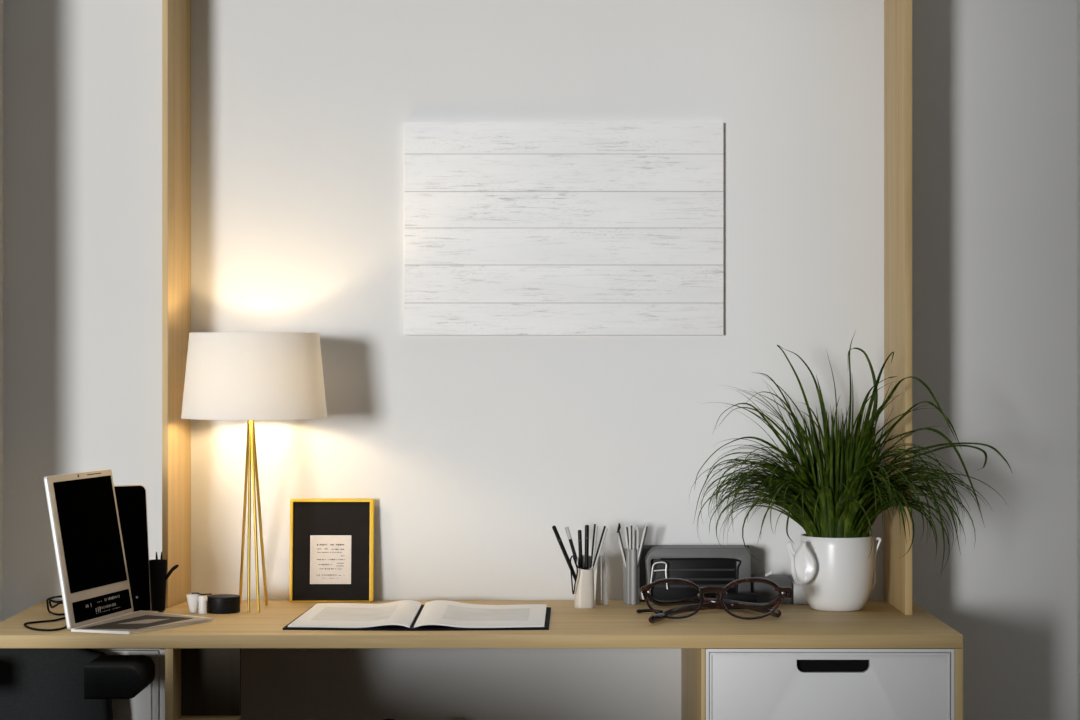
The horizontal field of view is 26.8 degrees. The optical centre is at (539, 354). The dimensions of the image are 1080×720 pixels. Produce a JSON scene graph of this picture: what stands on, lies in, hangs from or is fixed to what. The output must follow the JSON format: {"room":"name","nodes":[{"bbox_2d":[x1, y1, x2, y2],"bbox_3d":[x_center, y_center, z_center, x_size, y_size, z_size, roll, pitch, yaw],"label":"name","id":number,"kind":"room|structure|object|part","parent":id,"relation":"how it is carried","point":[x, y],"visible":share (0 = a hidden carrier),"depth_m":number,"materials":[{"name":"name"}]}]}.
{"room":"home office","nodes":[
{"label":"home office","id":0,"kind":"room"},
{"bbox_2d":[0,0,3,621],"bbox_3d":[-1.209,-0.182,1.500,0.150,2.900,6.600,0,0,0],"label":"wall","id":1,"kind":"structure","parent":0,"point":[1,1],"depth_m":4.78,"materials":[{"name":"paint"}]},
{"bbox_2d":[4,0,1076,719],"bbox_3d":[0.001,-0.182,4.860,2.570,2.900,0.120,0,0,0],"label":"wall","id":2,"kind":"structure","parent":0,"point":[468,450],"depth_m":4.80,"materials":[{"name":"paint"}]},
{"bbox_2d":[405,122,722,334],"bbox_3d":[0.051,-0.267,4.792,0.673,0.449,0.014,0,0,0],"label":"board","id":3,"kind":"object","parent":2,"relation":"attached to","point":[512,228],"visible":1,"depth_m":4.79,"materials":[{"name":"white wood"}]},
{"bbox_2d":[1077,0,1079,719],"bbox_3d":[1.211,-0.182,4.450,0.150,2.900,0.700,0,0,0],"label":"wall","id":4,"kind":"structure","parent":0,"point":[1078,1],"depth_m":4.79,"materials":[{"name":"paint"}]},
{"bbox_3d":[-1.300,1.318,0.850,5.400,0.100,8.100,0,0,0],"label":"floor","id":5,"kind":"structure","parent":0,"visible":0},
{"bbox_2d":[0,648,154,719],"bbox_3d":[-0.928,0.909,4.115,0.399,0.718,0.490,0,0,0],"label":"office chair","id":6,"kind":"object","parent":5,"relation":"on","point":[36,683],"visible":0.98,"depth_m":4.30,"materials":[{"name":"black fabric"}]},
{"bbox_3d":[-0.780,0.598,4.221,0.103,0.060,0.170,0,0,0],"label":"armrest","id":7,"kind":"part","parent":6,"relation":"part of","materials":[{"name":"black plastic"}]},
{"bbox_2d":[90,648,164,719],"bbox_3d":[-0.859,0.918,4.585,0.323,0.700,0.422,0,0,0],"label":"base cabinet","id":8,"kind":"object","parent":5,"relation":"on","point":[149,704],"visible":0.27,"depth_m":4.38,"materials":[{"name":"white paint"}]},
{"bbox_3d":[-0.877,0.909,4.383,0.259,0.652,0.014,0,0,0],"label":"door","id":9,"kind":"part","parent":8,"relation":"part of","materials":[{"name":"white paint"}]},
{"bbox_3d":[-0.877,0.909,4.375,0.257,0.650,0.004,0,0,0],"label":"moulding","id":10,"kind":"part","parent":8,"relation":"part of","materials":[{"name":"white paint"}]},
{"bbox_2d":[0,600,962,719],"bbox_3d":[-0.132,0.893,4.499,1.830,0.750,0.598,0,0,0],"label":"desk","id":11,"kind":"object","parent":5,"relation":"on","point":[877,661],"visible":0.84,"depth_m":4.20,"materials":[{"name":"brown wood"}]},
{"bbox_2d":[24,595,66,630],"bbox_3d":[-0.942,0.495,4.406,0.093,0.048,0.314,0,0,0],"label":"cable","id":12,"kind":"object","parent":11,"relation":"on","point":[60,596],"visible":0.77,"depth_m":4.42,"materials":[{"name":"black rubber"}]},
{"bbox_2d":[44,469,212,633],"bbox_3d":[-0.781,0.373,4.376,0.260,0.290,0.322,0,0,16],"label":"laptop","id":13,"kind":"object","parent":11,"relation":"on","point":[82,506],"visible":1,"depth_m":4.38,"materials":[{"name":"metal"}]},
{"bbox_3d":[-0.873,0.372,4.403,0.055,0.287,0.295,0,0,13],"label":"lid","id":14,"kind":"part","parent":13,"relation":"part of","materials":[{"name":"metal"}]},
{"bbox_3d":[-0.744,0.512,4.361,0.185,0.001,0.315,0,0,14],"label":"deck plate","id":15,"kind":"part","parent":13,"relation":"part of","materials":[{"name":"silver metal"}]},
{"bbox_2d":[114,485,150,612],"bbox_3d":[-0.839,0.390,4.563,0.115,0.255,0.031,0,0,-37],"label":"tablet","id":16,"kind":"object","parent":11,"relation":"on","point":[131,500],"visible":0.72,"depth_m":4.58,"materials":[{"name":"black metal"}]},
{"bbox_2d":[149,559,178,610],"bbox_3d":[-0.762,0.467,4.604,0.061,0.102,0.037,0,0,0],"label":"pen cup","id":17,"kind":"object","parent":11,"relation":"on","point":[159,575],"visible":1,"depth_m":4.59,"materials":[{"name":"black plastic"}]},
{"bbox_3d":[-0.748,0.441,4.601,0.032,0.034,0.008,0,0,0],"label":"handle","id":18,"kind":"part","parent":17,"relation":"part of","materials":[{"name":"black plastic"}]},
{"bbox_3d":[-0.686,0.906,4.499,0.015,0.725,0.598,0,0,0],"label":"divider panel","id":19,"kind":"part","parent":11,"relation":"part of","materials":[{"name":"brown wood"}]},
{"bbox_2d":[186,594,200,612],"bbox_3d":[-0.695,0.499,4.557,0.030,0.037,0.030,0,0,0],"label":"cup","id":20,"kind":"object","parent":11,"relation":"on","point":[193,603],"visible":1,"depth_m":4.55,"materials":[{"name":"white ceramic"}]},
{"bbox_2d":[198,596,207,614],"bbox_3d":[-0.673,0.499,4.534,0.019,0.037,0.019,0,0,0],"label":"jar","id":21,"kind":"object","parent":11,"relation":"on","point":[202,600],"visible":1,"depth_m":4.53,"materials":[{"name":"white ceramic"}]},
{"bbox_3d":[-0.673,0.486,4.534,0.019,0.011,0.019,0,0,0],"label":"jar lid","id":22,"kind":"part","parent":21,"relation":"part of","materials":[{"name":"white ceramic"}]},
{"bbox_2d":[178,716,240,719],"bbox_3d":[-0.622,0.691,4.267,0.113,0.018,0.054,0,0,0],"label":"cubby shelf","id":23,"kind":"object","parent":11,"relation":"attached to","point":[179,717],"depth_m":4.27,"materials":[{"name":"brown wood"}]},
{"bbox_3d":[-0.623,0.656,4.303,0.111,0.225,0.015,0,0,0],"label":"cubby panel","id":24,"kind":"part","parent":11,"relation":"part of","materials":[{"name":"brown wood"}]},
{"bbox_2d":[207,594,239,613],"bbox_3d":[-0.637,0.501,4.572,0.068,0.033,0.068,0,0,0],"label":"round tin","id":25,"kind":"object","parent":11,"relation":"on","point":[217,603],"visible":1,"depth_m":4.54,"materials":[{"name":"black plastic"}]},
{"bbox_3d":[-0.637,0.488,4.572,0.068,0.006,0.068,0,0,0],"label":"tin lid","id":26,"kind":"part","parent":25,"relation":"part of","materials":[{"name":"black plastic"}]},
{"bbox_2d":[181,332,326,611],"bbox_3d":[-0.581,0.237,4.615,0.295,0.563,0.295,0,0,0],"label":"table lamp","id":27,"kind":"object","parent":11,"relation":"on","point":[250,376],"visible":0.99,"depth_m":4.50,"materials":[{"name":"fabric"}]},
{"bbox_3d":[-0.608,0.318,4.674,0.006,0.401,0.108,0,0,-18],"label":"leg","id":28,"kind":"part","parent":27,"relation":"part of","materials":[{"name":"gold metal"}]},
{"bbox_3d":[-0.587,0.318,4.588,0.006,0.400,0.050,0,0,-2],"label":"leg","id":29,"kind":"part","parent":27,"relation":"part of","materials":[{"name":"gold metal"}]},
{"bbox_3d":[-0.581,0.042,4.615,0.295,0.173,0.295,0,0,0],"label":"lamp shade","id":30,"kind":"part","parent":27,"relation":"part of","materials":[{"name":"fabric"}]},
{"bbox_3d":[-0.576,0.318,4.588,0.006,0.400,0.054,0,0,-25],"label":"leg","id":31,"kind":"part","parent":27,"relation":"part of","materials":[{"name":"gold metal"}]},
{"bbox_3d":[-0.577,0.318,4.664,0.006,0.401,0.088,0,0,14],"label":"leg","id":32,"kind":"part","parent":27,"relation":"part of","materials":[{"name":"gold metal"}]},
{"bbox_2d":[289,499,373,601],"bbox_3d":[-0.438,0.410,4.774,0.176,0.215,0.035,0,0,0],"label":"picture frame","id":33,"kind":"object","parent":11,"relation":"on","point":[331,559],"visible":1,"depth_m":4.77,"materials":[{"name":"yellow paint"}]},
{"bbox_2d":[282,600,550,630],"bbox_3d":[-0.231,0.511,4.468,0.507,0.014,0.415,0,0,0],"label":"open book","id":34,"kind":"object","parent":11,"relation":"on","point":[403,615],"visible":1,"depth_m":4.40,"materials":[{"name":"paper"}]},
{"bbox_2d":[162,0,911,614],"bbox_3d":[-0.015,-0.257,4.660,1.514,1.550,0.279,0,0,0],"label":"frame","id":35,"kind":"object","parent":11,"relation":"on","point":[176,14],"visible":0.91,"depth_m":4.66,"materials":[{"name":"brown wood"}]},
{"bbox_3d":[-0.755,-0.257,4.720,0.012,1.550,0.162,0,0,8],"label":"panel","id":36,"kind":"part","parent":35,"relation":"part of","materials":[{"name":"brown wood"}]},
{"bbox_3d":[0.735,-0.257,4.660,0.014,1.550,0.279,0,0,0],"label":"panel","id":37,"kind":"part","parent":35,"relation":"part of","materials":[{"name":"brown wood"}]},
{"bbox_2d":[574,555,594,608],"bbox_3d":[0.091,0.465,4.653,0.041,0.106,0.035,0,0,0],"label":"pen cup","id":38,"kind":"object","parent":11,"relation":"on","point":[584,587],"visible":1,"depth_m":4.64,"materials":[{"name":"white ceramic"}]},
{"bbox_2d":[552,525,575,579],"bbox_3d":[0.060,0.429,4.641,0.079,0.164,0.009,0,0,-25],"label":"pen","id":39,"kind":"object","parent":38,"relation":"in","point":[554,528],"visible":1,"depth_m":4.63,"materials":[{"name":"black plastic"}]},
{"bbox_2d":[565,527,578,565],"bbox_3d":[0.076,0.432,4.664,0.053,0.158,0.008,0,0,16],"label":"brush","id":40,"kind":"object","parent":38,"relation":"in","point":[566,528],"visible":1,"depth_m":4.67,"materials":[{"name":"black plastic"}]},
{"bbox_2d":[570,555,588,593],"bbox_3d":[0.080,0.449,4.629,0.039,0.080,0.009,0,0,9],"label":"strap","id":41,"kind":"object","parent":38,"relation":"hanging from","point":[573,556],"visible":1,"depth_m":4.63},
{"bbox_2d":[578,530,582,567],"bbox_3d":[0.084,0.435,4.660,0.012,0.152,0.009,0,0,0],"label":"pen","id":42,"kind":"object","parent":38,"relation":"in","point":[579,531],"visible":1,"depth_m":4.66,"materials":[{"name":"black plastic"}]},
{"bbox_2d":[584,525,588,567],"bbox_3d":[0.096,0.430,4.653,0.010,0.162,0.012,0,0,0],"label":"pen","id":43,"kind":"object","parent":38,"relation":"in","point":[586,557],"visible":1,"depth_m":4.65,"materials":[{"name":"black plastic"}]},
{"bbox_2d":[590,524,597,567],"bbox_3d":[0.107,0.429,4.656,0.007,0.164,0.031,0,0,44],"label":"rod","id":44,"kind":"object","parent":38,"relation":"in","point":[595,529],"visible":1,"depth_m":4.66,"materials":[{"name":"grey plastic"}]},
{"bbox_2d":[593,526,607,572],"bbox_3d":[0.112,0.431,4.647,0.055,0.162,0.006,0,0,-6],"label":"rod","id":45,"kind":"object","parent":38,"relation":"in","point":[605,529],"visible":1,"depth_m":4.65,"materials":[{"name":"grey plastic"}]},
{"bbox_2d":[595,555,600,604],"bbox_3d":[0.120,0.466,4.713,0.012,0.103,0.022,0,0,0],"label":"slab","id":46,"kind":"object","parent":11,"relation":"on","point":[598,577],"visible":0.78,"depth_m":4.70,"materials":[{"name":"grey metal"}]},
{"bbox_2d":[602,553,607,604],"bbox_3d":[0.134,0.464,4.705,0.012,0.108,0.022,0,0,0],"label":"slab","id":47,"kind":"object","parent":11,"relation":"on","point":[604,587],"visible":1,"depth_m":4.69,"materials":[{"name":"grey metal"}]},
{"bbox_2d":[623,548,639,604],"bbox_3d":[0.191,0.461,4.725,0.034,0.114,0.031,0,0,0],"label":"holder","id":48,"kind":"object","parent":11,"relation":"on","point":[631,573],"visible":1,"depth_m":4.71,"materials":[{"name":"grey metal"}]},
{"bbox_2d":[617,523,625,567],"bbox_3d":[0.180,0.431,4.717,0.044,0.163,0.007,0,0,-24],"label":"metal tool","id":49,"kind":"object","parent":48,"relation":"in","point":[619,525],"visible":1,"depth_m":4.71,"materials":[{"name":"grey metal"}]},
{"bbox_2d":[625,527,628,548],"bbox_3d":[0.187,0.435,4.728,0.021,0.154,0.007,0,0,-23],"label":"metal tool","id":50,"kind":"object","parent":48,"relation":"in","point":[626,528],"visible":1,"depth_m":4.72,"materials":[{"name":"grey metal"}]},
{"bbox_2d":[629,525,631,548],"bbox_3d":[0.189,0.433,4.721,0.007,0.158,0.007,0,0,23],"label":"metal tool","id":51,"kind":"object","parent":48,"relation":"in","point":[630,526],"visible":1,"depth_m":4.72,"materials":[{"name":"grey metal"}]},
{"bbox_2d":[632,525,638,561],"bbox_3d":[0.199,0.433,4.720,0.014,0.159,0.007,0,0,0],"label":"metal tool","id":52,"kind":"object","parent":48,"relation":"in","point":[636,526],"visible":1,"depth_m":4.72,"materials":[{"name":"grey metal"}]},
{"bbox_2d":[637,526,647,567],"bbox_3d":[0.203,0.434,4.720,0.043,0.156,0.006,0,0,6],"label":"metal tool","id":53,"kind":"object","parent":48,"relation":"in","point":[646,527],"visible":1,"depth_m":4.72,"materials":[{"name":"grey metal"}]},
{"bbox_2d":[636,609,662,613],"bbox_3d":[0.222,0.513,4.540,0.056,0.009,0.023,0,0,21],"label":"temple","id":54,"kind":"object","parent":11,"relation":"on","point":[639,611],"visible":0.75,"depth_m":4.54,"materials":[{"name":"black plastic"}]},
{"bbox_3d":[0.302,0.906,4.499,0.008,0.725,0.598,0,0,0],"label":"divider panel","id":55,"kind":"part","parent":11,"relation":"part of","materials":[{"name":"brown wood"}]},
{"bbox_2d":[639,545,750,604],"bbox_3d":[0.323,0.459,4.741,0.231,0.118,0.093,0,0,0],"label":"desk organizer","id":56,"kind":"object","parent":11,"relation":"on","point":[702,565],"visible":0.77,"depth_m":4.71,"materials":[{"name":"grey plastic"}]},
{"bbox_2d":[639,577,791,623],"bbox_3d":[0.318,0.475,4.503,0.298,0.082,0.242,0,0,-16],"label":"eyeglasses","id":57,"kind":"object","parent":11,"relation":"on","point":[699,603],"visible":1,"depth_m":4.43,"materials":[{"name":"brown plastic"}]},
{"bbox_3d":[0.336,0.490,4.534,0.274,0.051,0.197,0,0,0],"label":"arm","id":58,"kind":"part","parent":57,"relation":"part of"},
{"bbox_3d":[0.320,0.489,4.477,0.293,0.053,0.182,0,0,-18],"label":"arm","id":59,"kind":"part","parent":57,"relation":"part of"},
{"bbox_2d":[715,593,756,608],"bbox_3d":[0.400,0.502,4.641,0.083,0.031,0.030,0,0,0],"label":"case","id":60,"kind":"object","parent":11,"relation":"on","point":[745,597],"visible":0.55,"depth_m":4.63,"materials":[{"name":"black plastic"}]},
{"bbox_2d":[751,575,791,603],"bbox_3d":[0.483,0.490,4.745,0.081,0.056,0.050,0,0,0],"label":"box","id":61,"kind":"object","parent":11,"relation":"on","point":[764,592],"visible":0.62,"depth_m":4.72,"materials":[{"name":"grey plastic"}]},
{"bbox_2d":[792,581,807,603],"bbox_3d":[0.546,0.496,4.740,0.037,0.042,0.050,0,0,0],"label":"block","id":62,"kind":"object","parent":11,"relation":"on","point":[798,596],"visible":0.49,"depth_m":4.71,"materials":[{"name":"grey plastic"}]},
{"bbox_3d":[0.537,0.706,4.206,0.460,0.324,0.012,0,0,0],"label":"frame","id":63,"kind":"part","parent":11,"relation":"part of","materials":[{"name":"white paint"}]},
{"bbox_3d":[0.537,0.706,4.210,0.446,0.310,0.014,0,0,0],"label":"drawer","id":64,"kind":"part","parent":11,"relation":"part of","materials":[{"name":"white paint"}]},
{"bbox_3d":[0.537,0.706,4.202,0.444,0.308,0.004,0,0,0],"label":"moulding","id":65,"kind":"part","parent":11,"relation":"part of","materials":[{"name":"white paint"}]},
{"bbox_2d":[689,330,1011,611],"bbox_3d":[0.559,0.232,4.532,0.481,0.570,0.629,0,0,-28],"label":"potted grass","id":66,"kind":"object","parent":11,"relation":"on","point":[834,561],"depth_m":4.55,"materials":[{"name":"green plant"}]},
{"bbox_2d":[786,534,881,611],"bbox_3d":[0.596,0.443,4.627,0.201,0.150,0.156,0,0,0],"label":"pot","id":67,"kind":"object","parent":66,"relation":"attached to","point":[835,572],"depth_m":4.57,"materials":[{"name":"white ceramic"}]},
{"bbox_3d":[0.775,0.906,4.499,0.016,0.725,0.598,0,0,0],"label":"panel","id":68,"kind":"part","parent":11,"relation":"part of","materials":[{"name":"brown wood"}]}
]}

